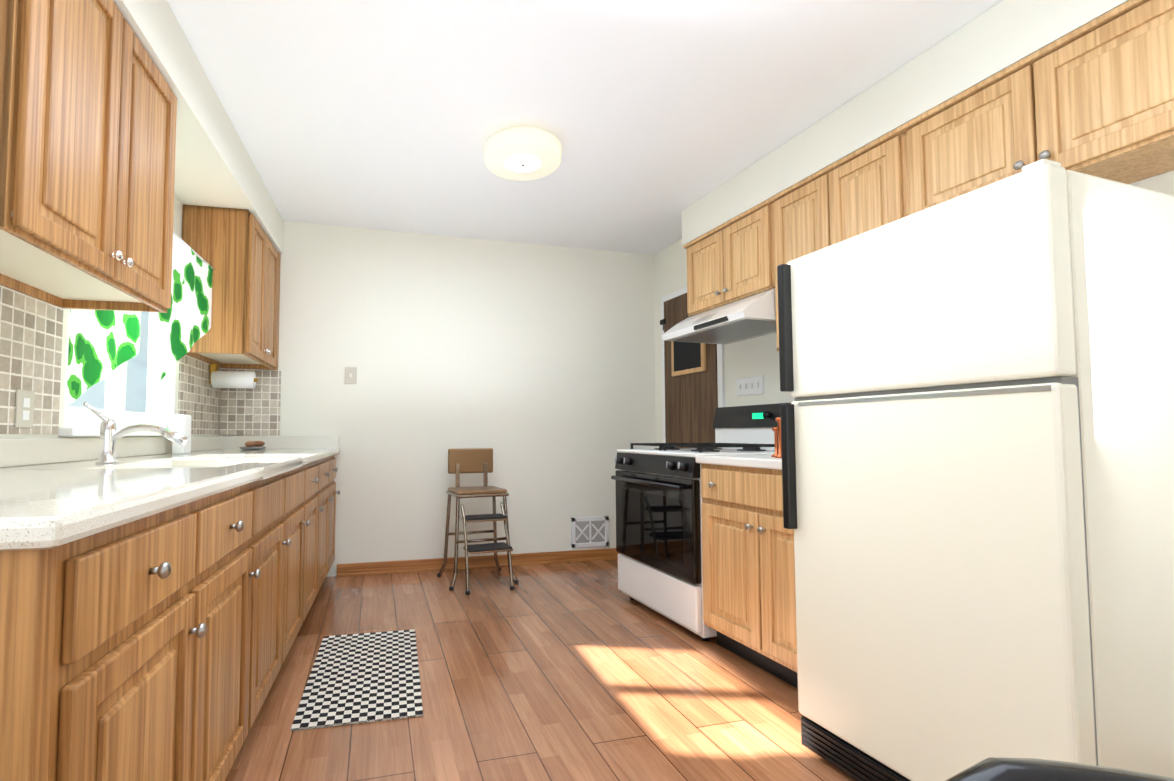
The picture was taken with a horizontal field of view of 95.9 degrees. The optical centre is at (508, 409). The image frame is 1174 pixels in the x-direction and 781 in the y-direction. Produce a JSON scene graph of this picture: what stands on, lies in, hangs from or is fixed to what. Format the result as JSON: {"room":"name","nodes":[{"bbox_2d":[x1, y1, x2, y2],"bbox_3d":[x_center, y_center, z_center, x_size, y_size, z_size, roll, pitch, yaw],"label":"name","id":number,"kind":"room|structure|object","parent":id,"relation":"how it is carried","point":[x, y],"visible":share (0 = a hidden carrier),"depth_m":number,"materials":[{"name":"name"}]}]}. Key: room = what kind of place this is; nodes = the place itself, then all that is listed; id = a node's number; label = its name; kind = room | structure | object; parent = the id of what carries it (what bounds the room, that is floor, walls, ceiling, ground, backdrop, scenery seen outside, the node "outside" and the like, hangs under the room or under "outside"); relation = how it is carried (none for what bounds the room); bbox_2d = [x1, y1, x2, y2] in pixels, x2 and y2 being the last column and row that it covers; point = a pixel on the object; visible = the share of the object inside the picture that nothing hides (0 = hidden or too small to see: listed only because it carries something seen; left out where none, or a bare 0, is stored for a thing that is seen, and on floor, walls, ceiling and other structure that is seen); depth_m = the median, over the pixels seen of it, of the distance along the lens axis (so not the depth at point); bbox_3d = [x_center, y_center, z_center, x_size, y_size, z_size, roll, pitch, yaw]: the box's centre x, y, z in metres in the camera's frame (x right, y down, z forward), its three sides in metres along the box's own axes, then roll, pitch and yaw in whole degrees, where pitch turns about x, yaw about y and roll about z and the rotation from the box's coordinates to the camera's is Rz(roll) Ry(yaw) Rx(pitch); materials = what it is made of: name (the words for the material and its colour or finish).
{"room":"kitchen","nodes":[
{"label":"kitchen","id":0,"kind":"room"},
{"bbox_2d":[0,195,221,437],"bbox_3d":[-1.310,-0.252,0.156,0.140,2.535,7.700,1,-3,-12],"label":"wall","id":1,"kind":"structure","parent":0,"point":[177,217],"depth_m":2.82,"materials":[{"name":"white paint"}]},
{"bbox_2d":[0,0,176,312],"bbox_3d":[-1.324,-0.793,1.539,0.389,0.827,0.829,1,-3,-12],"label":"upper cabinet","id":2,"kind":"object","parent":1,"relation":"attached to","point":[88,107],"visible":1,"depth_m":1.45,"materials":[{"name":"brown wood"}]},
{"bbox_2d":[0,285,220,433],"bbox_3d":[-1.634,-0.129,2.036,0.006,0.449,3.120,1,-3,-12],"label":"tile backsplash","id":3,"kind":"structure","parent":1,"relation":"attached to","point":[31,329],"depth_m":1.77,"materials":[{"name":"tile"}]},
{"bbox_2d":[15,389,34,427],"bbox_3d":[-1.555,-0.002,1.688,0.008,0.120,0.080,1,-3,-12],"label":"electrical outlet plate","id":4,"kind":"object","parent":3,"relation":"attached to","point":[24,412],"visible":1,"depth_m":1.68,"materials":[{"name":"beige plastic"}]},
{"bbox_2d":[0,436,223,467],"bbox_3d":[-1.626,0.153,2.029,0.020,0.088,3.170,1,-3,-12],"label":"backsplash","id":5,"kind":"structure","parent":1,"relation":"attached to","point":[14,452],"depth_m":1.92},
{"bbox_2d":[58,309,175,436],"bbox_3d":[-1.736,-0.364,2.389,0.150,0.970,1.030,1,-3,-12],"label":"window","id":6,"kind":"structure","parent":1,"relation":"in","point":[79,421],"depth_m":2.37,"materials":[{"name":"white glass"}]},
{"bbox_2d":[66,232,214,406],"bbox_3d":[-1.635,-0.399,2.400,0.197,0.840,1.016,1,-3,-12],"label":"curtain valance","id":7,"kind":"object","parent":6,"relation":"attached to","point":[103,344],"visible":0.6,"depth_m":2.36,"materials":[{"name":"white fabric"}]},
{"bbox_2d":[182,204,280,369],"bbox_3d":[-1.700,-0.710,3.311,0.389,0.827,0.757,1,-3,-12],"label":"upper cabinet","id":8,"kind":"object","parent":1,"relation":"attached to","point":[235,249],"visible":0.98,"depth_m":2.97,"materials":[{"name":"brown wood"}]},
{"bbox_2d":[209,364,257,388],"bbox_3d":[-1.770,-0.213,3.387,0.280,0.153,0.110,1,-3,-12],"label":"paper towel","id":9,"kind":"object","parent":8,"relation":"hanging from","point":[231,379],"visible":1,"depth_m":3.35,"materials":[{"name":"white paper"}]},
{"bbox_2d":[113,0,283,253],"bbox_3d":[-1.502,-1.293,2.359,0.373,0.243,2.790,1,-3,-12],"label":"soffit","id":10,"kind":"structure","parent":0,"point":[214,166],"depth_m":2.35,"materials":[{"name":"white paint"}]},
{"bbox_2d":[258,221,655,576],"bbox_3d":[0.026,-0.062,4.168,5.000,2.535,0.120,1,-3,-14],"label":"wall","id":11,"kind":"structure","parent":0,"point":[532,366],"depth_m":4.02,"materials":[{"name":"white paint"}]},
{"bbox_2d":[220,368,280,435],"bbox_3d":[-1.778,-0.049,3.627,0.375,0.459,0.006,1,-3,-17],"label":"tile backsplash","id":12,"kind":"structure","parent":11,"relation":"attached to","point":[255,411],"depth_m":3.63,"materials":[{"name":"tile"}]},
{"bbox_2d":[345,367,356,383],"bbox_3d":[-1.143,-0.247,3.809,0.081,0.120,0.014,1,-3,-14],"label":"switch plate","id":13,"kind":"object","parent":11,"relation":"attached to","point":[350,375],"visible":1,"depth_m":3.81,"materials":[{"name":"beige plastic"}]},
{"bbox_2d":[336,548,618,576],"bbox_3d":[-0.004,1.157,4.025,2.500,0.085,0.029,1,-3,-14],"label":"baseboard","id":14,"kind":"structure","parent":11,"relation":"attached to","point":[383,567],"depth_m":3.96,"materials":[{"name":"brown wood"}]},
{"bbox_2d":[571,516,608,547],"bbox_3d":[0.660,0.983,4.212,0.325,0.240,0.010,1,-3,-14],"label":"air vent","id":15,"kind":"object","parent":11,"relation":"in","point":[589,531],"visible":1,"depth_m":4.21,"materials":[{"name":"white plastic"}]},
{"bbox_2d":[225,559,855,780],"bbox_3d":[0.443,1.061,0.441,6.400,0.060,8.000,1,-3,-14],"label":"floor","id":16,"kind":"structure","parent":0,"point":[580,671],"depth_m":2.02,"materials":[{"name":"laminate"}]},
{"bbox_2d":[0,496,219,780],"bbox_3d":[-0.996,0.614,0.826,0.762,0.868,0.571,1,-3,-12],"label":"base cabinet","id":17,"kind":"object","parent":16,"relation":"on","point":[157,597],"depth_m":0.81,"materials":[{"name":"brown wood"}]},
{"bbox_2d":[0,464,267,555],"bbox_3d":[-1.033,0.171,1.053,0.777,0.040,1.022,1,-3,-12],"label":"countertop","id":18,"kind":"structure","parent":17,"relation":"on","point":[43,511],"depth_m":0.89,"materials":[{"name":"white stone"}]},
{"bbox_2d":[92,460,323,627],"bbox_3d":[-1.357,0.694,2.524,0.762,0.868,0.695,1,-3,-12],"label":"base cabinet","id":19,"kind":"object","parent":16,"relation":"on","point":[305,486],"depth_m":2.58,"materials":[{"name":"brown wood"}]},
{"bbox_2d":[96,448,339,467],"bbox_3d":[-1.432,0.259,2.933,0.777,0.040,1.546,1,-3,-12],"label":"countertop","id":20,"kind":"structure","parent":19,"relation":"on","point":[211,457],"depth_m":2.26,"materials":[{"name":"white stone"}]},
{"bbox_2d":[83,402,188,462],"bbox_3d":[-1.289,0.082,1.830,0.296,0.208,0.110,1,-3,-12],"label":"faucet","id":21,"kind":"object","parent":20,"relation":"on","point":[109,435],"visible":1,"depth_m":1.82,"materials":[{"name":"silver metal"}]},
{"bbox_2d":[172,414,191,453],"bbox_3d":[-1.690,0.128,2.718,0.055,0.200,0.100,1,-3,-12],"label":"dispenser box","id":22,"kind":"object","parent":20,"relation":"on","point":[182,424],"visible":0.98,"depth_m":2.67,"materials":[{"name":"white plastic"}]},
{"bbox_2d":[239,441,265,449],"bbox_3d":[-1.672,0.234,3.433,0.160,0.057,0.160,1,-3,-12],"label":"soap dish","id":23,"kind":"object","parent":20,"relation":"on","point":[253,445],"visible":1,"depth_m":3.39,"materials":[{"name":"grey stone"}]},
{"bbox_2d":[212,472,267,780],"bbox_3d":[-1.089,0.635,1.261,0.762,0.868,0.580,1,-3,-12],"label":"base cabinet","id":24,"kind":"object","parent":16,"relation":"on","point":[240,578],"depth_m":1.44,"materials":[{"name":"brown wood"}]},
{"bbox_2d":[260,504,303,708],"bbox_3d":[-1.211,0.751,1.833,0.762,0.690,0.710,1,-3,-12],"label":"base cabinet","id":25,"kind":"object","parent":16,"relation":"on","point":[282,522],"depth_m":1.94,"materials":[{"name":"brown wood"}]},
{"bbox_2d":[324,456,331,579],"bbox_3d":[-1.462,0.718,3.020,0.762,0.868,0.580,1,-3,-12],"label":"base cabinet","id":26,"kind":"object","parent":16,"relation":"on","point":[327,463],"depth_m":3.28,"materials":[{"name":"brown wood"}]},
{"bbox_2d":[332,456,339,563],"bbox_3d":[-1.547,0.737,3.420,0.762,0.868,0.499,1,-3,-12],"label":"base cabinet","id":27,"kind":"object","parent":16,"relation":"on","point":[334,469],"depth_m":3.62,"materials":[{"name":"brown wood"}]},
{"bbox_2d":[291,629,422,730],"bbox_3d":[-0.608,1.110,2.235,0.445,0.008,0.834,1,-3,-12],"label":"checkered rug","id":28,"kind":"object","parent":16,"relation":"on","point":[363,678],"visible":0.86,"depth_m":2.11,"materials":[{"name":"multicoloured fabric"}]},
{"bbox_2d":[437,448,518,594],"bbox_3d":[-0.192,0.732,3.586,0.482,0.918,0.521,1,-3,-20],"label":"chair","id":29,"kind":"object","parent":16,"relation":"on","point":[470,460],"visible":0.92,"depth_m":3.58,"materials":[{"name":"brown wood"}]},
{"bbox_2d":[611,402,791,640],"bbox_3d":[1.147,0.559,3.007,0.877,1.185,0.768,1,-3,-18],"label":"range","id":30,"kind":"object","parent":16,"relation":"on","point":[658,524],"visible":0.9,"depth_m":2.84,"materials":[{"name":"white metal"}]},
{"bbox_2d":[695,454,797,688],"bbox_3d":[1.432,0.617,2.289,0.900,1.000,0.766,1,-3,-18],"label":"base cabinet","id":31,"kind":"object","parent":16,"relation":"on","point":[749,595],"visible":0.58,"depth_m":2.23,"materials":[{"name":"brown wood"}]},
{"bbox_2d":[771,418,781,457],"bbox_3d":[1.218,0.121,2.257,0.174,0.170,0.173,1,-3,-18],"label":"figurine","id":32,"kind":"object","parent":31,"relation":"on","point":[777,438],"visible":0.23,"depth_m":2.23,"materials":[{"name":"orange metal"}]},
{"bbox_2d":[777,159,1173,780],"bbox_3d":[1.405,0.280,1.523,0.834,1.602,0.694,1,-3,-18],"label":"refrigerator","id":33,"kind":"object","parent":16,"relation":"on","point":[977,429],"visible":1,"depth_m":1.22,"materials":[{"name":"beige metal"}]},
{"bbox_2d":[945,757,1173,780],"bbox_3d":[0.308,0.610,0.079,0.479,0.810,0.506,1,-3,-24],"label":"dining chair","id":34,"kind":"object","parent":16,"relation":"on","point":[1008,769],"visible":1,"depth_m":0.32,"materials":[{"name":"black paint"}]},
{"bbox_2d":[167,0,1002,254],"bbox_3d":[1.023,-1.533,0.734,5.192,0.080,8.045,1,-3,-14],"label":"ceiling","id":35,"kind":"structure","parent":0,"point":[655,118],"depth_m":2.35,"materials":[{"name":"white paint"}]},
{"bbox_2d":[484,127,561,180],"bbox_3d":[0.078,-1.337,2.764,0.410,0.118,0.410,1,-3,-14],"label":"ceiling light fixture","id":36,"kind":"object","parent":35,"relation":"attached to","point":[523,153],"visible":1,"depth_m":2.67,"materials":[{"name":"white glass"}]},
{"bbox_2d":[681,0,1128,245],"bbox_3d":[1.694,-1.286,2.512,0.323,0.243,2.340,1,-3,-18],"label":"soffit","id":37,"kind":"structure","parent":0,"point":[999,37],"depth_m":2.16,"materials":[{"name":"white paint"}]},
{"bbox_2d":[653,170,1173,447],"bbox_3d":[2.342,-0.204,1.165,0.120,2.535,7.800,1,-3,-18],"label":"wall","id":38,"kind":"structure","parent":0,"point":[756,356],"depth_m":3.53,"materials":[{"name":"white paint"}]},
{"bbox_2d":[660,287,724,447],"bbox_3d":[1.365,0.127,3.938,0.045,2.135,0.710,1,-3,-18],"label":"door","id":39,"kind":"structure","parent":38,"relation":"attached to","point":[692,402],"depth_m":3.97,"materials":[{"name":"brown wood"}]},
{"bbox_2d":[671,341,705,376],"bbox_3d":[1.352,-0.441,3.945,0.024,0.350,0.390,1,-3,-18],"label":"chalkboard sign","id":40,"kind":"object","parent":39,"relation":"attached to","point":[688,357],"visible":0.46,"depth_m":3.93,"materials":[{"name":"brown wood"}]},
{"bbox_2d":[683,206,758,316],"bbox_3d":[1.459,-0.883,3.234,0.318,0.487,0.744,1,-3,-18],"label":"upper cabinet","id":41,"kind":"object","parent":38,"relation":"attached to","point":[721,261],"depth_m":3.19,"materials":[{"name":"brown wood"}]},
{"bbox_2d":[661,288,775,344],"bbox_3d":[1.366,-0.551,3.189,0.513,0.175,0.734,1,-3,-18],"label":"range hood","id":42,"kind":"object","parent":41,"relation":"attached to","point":[751,317],"visible":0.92,"depth_m":3.05,"materials":[{"name":"white metal"}]},
{"bbox_2d":[737,375,763,395],"bbox_3d":[1.563,-0.151,3.371,0.018,0.115,0.228,1,-3,-18],"label":"switch plate","id":43,"kind":"object","parent":38,"relation":"attached to","point":[753,385],"visible":1,"depth_m":3.37,"materials":[{"name":"white plastic"}]},
{"bbox_2d":[755,129,898,350],"bbox_3d":[1.672,-0.742,2.557,0.318,0.834,0.812,1,-3,-18],"label":"upper cabinet","id":44,"kind":"object","parent":38,"relation":"attached to","point":[856,194],"depth_m":2.51,"materials":[{"name":"brown wood"}]},
{"bbox_2d":[895,0,1173,218],"bbox_3d":[1.915,-0.976,1.808,0.318,0.437,0.854,1,-3,-18],"label":"upper cabinet","id":45,"kind":"object","parent":38,"relation":"attached to","point":[1094,97],"depth_m":1.69,"materials":[{"name":"brown wood"}]},
{"label":"outside","id":46,"kind":"structure","parent":0,"visible":0},
{"bbox_2d":[68,312,148,412],"bbox_3d":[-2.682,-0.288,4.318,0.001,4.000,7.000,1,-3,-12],"label":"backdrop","id":47,"kind":"structure","parent":46,"point":[141,375],"depth_m":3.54,"materials":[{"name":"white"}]}
]}

